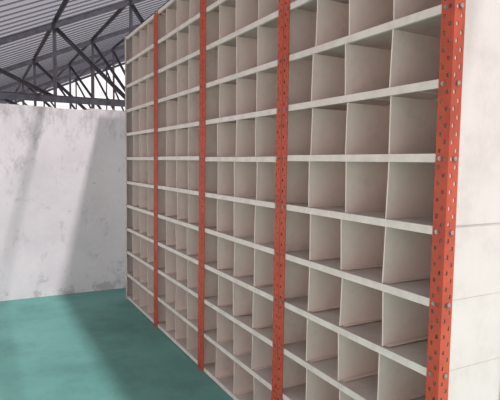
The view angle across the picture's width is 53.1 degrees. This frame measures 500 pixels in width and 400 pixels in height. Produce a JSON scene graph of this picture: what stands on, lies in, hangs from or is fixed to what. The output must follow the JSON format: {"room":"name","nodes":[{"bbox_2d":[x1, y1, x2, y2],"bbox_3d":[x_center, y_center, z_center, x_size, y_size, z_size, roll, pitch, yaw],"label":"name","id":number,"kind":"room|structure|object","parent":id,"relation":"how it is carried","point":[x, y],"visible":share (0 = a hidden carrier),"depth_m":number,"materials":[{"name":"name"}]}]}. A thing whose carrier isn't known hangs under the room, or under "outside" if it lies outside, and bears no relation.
{"room":"warehouse","nodes":[
{"label":"warehouse","id":0,"kind":"room"},
{"bbox_2d":[0,45,124,109],"bbox_3d":[-1.336,-1.725,11.333,10.490,4.504,0.090,-2,5,-28],"label":"roof truss","id":1,"kind":"object","parent":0,"point":[112,51],"depth_m":10.07,"materials":[{"name":"metal"}]},
{"bbox_2d":[0,55,124,109],"bbox_3d":[-2.427,-1.892,13.350,10.490,4.504,0.090,-2,5,-28],"label":"roof truss","id":2,"kind":"object","parent":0,"point":[121,57],"depth_m":12.30,"materials":[{"name":"metal"}]},
{"bbox_2d":[0,103,125,300],"bbox_3d":[-2.315,0.043,4.804,12.000,1.929,0.160,-2,5,-28],"label":"wall","id":3,"kind":"structure","parent":0,"point":[63,208],"depth_m":4.95,"materials":[{"name":"paint"}]},
{"bbox_2d":[8,62,124,110],"bbox_3d":[-3.519,-2.059,15.368,10.490,4.504,0.090,-2,5,-28],"label":"roof truss","id":4,"kind":"object","parent":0,"point":[76,83],"depth_m":14.51,"materials":[{"name":"metal"}]},
{"bbox_2d":[0,24,140,109],"bbox_3d":[-0.244,-1.558,9.315,10.490,4.504,0.090,-2,5,-28],"label":"roof truss","id":5,"kind":"object","parent":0,"point":[92,42],"depth_m":7.90,"materials":[{"name":"black metal"}]},
{"bbox_2d":[0,0,145,106],"bbox_3d":[0.848,-1.391,7.298,10.490,4.504,0.090,-2,5,-28],"label":"roof truss","id":6,"kind":"object","parent":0,"point":[46,96],"depth_m":5.66,"materials":[{"name":"black metal"}]},
{"bbox_2d":[0,0,167,103],"bbox_3d":[0.199,-2.590,8.443,10.800,2.496,17.000,-2,5,-28],"label":"ceiling","id":7,"kind":"structure","parent":0,"point":[16,16],"depth_m":7.00,"materials":[{"name":"grey metal"}]},
{"bbox_2d":[11,0,169,100],"bbox_3d":[0.198,-2.571,8.445,10.436,2.418,17.000,-2,5,-28],"label":"brace","id":8,"kind":"structure","parent":0,"point":[64,3],"depth_m":7.47,"materials":[{"name":"black metal"}]},
{"bbox_2d":[0,288,233,399],"bbox_3d":[1.338,1.218,2.723,7.600,0.100,7.330,-2,5,-28],"label":"floor","id":9,"kind":"structure","parent":0,"point":[93,345],"depth_m":3.46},
{"bbox_2d":[125,0,499,399],"bbox_3d":[-0.148,-0.152,3.244,0.367,2.512,3.784,-2,5,-28],"label":"shelving rack","id":10,"kind":"object","parent":9,"relation":"on","point":[312,187],"visible":1,"depth_m":2.19,"materials":[{"name":"orange paint"}]}
]}

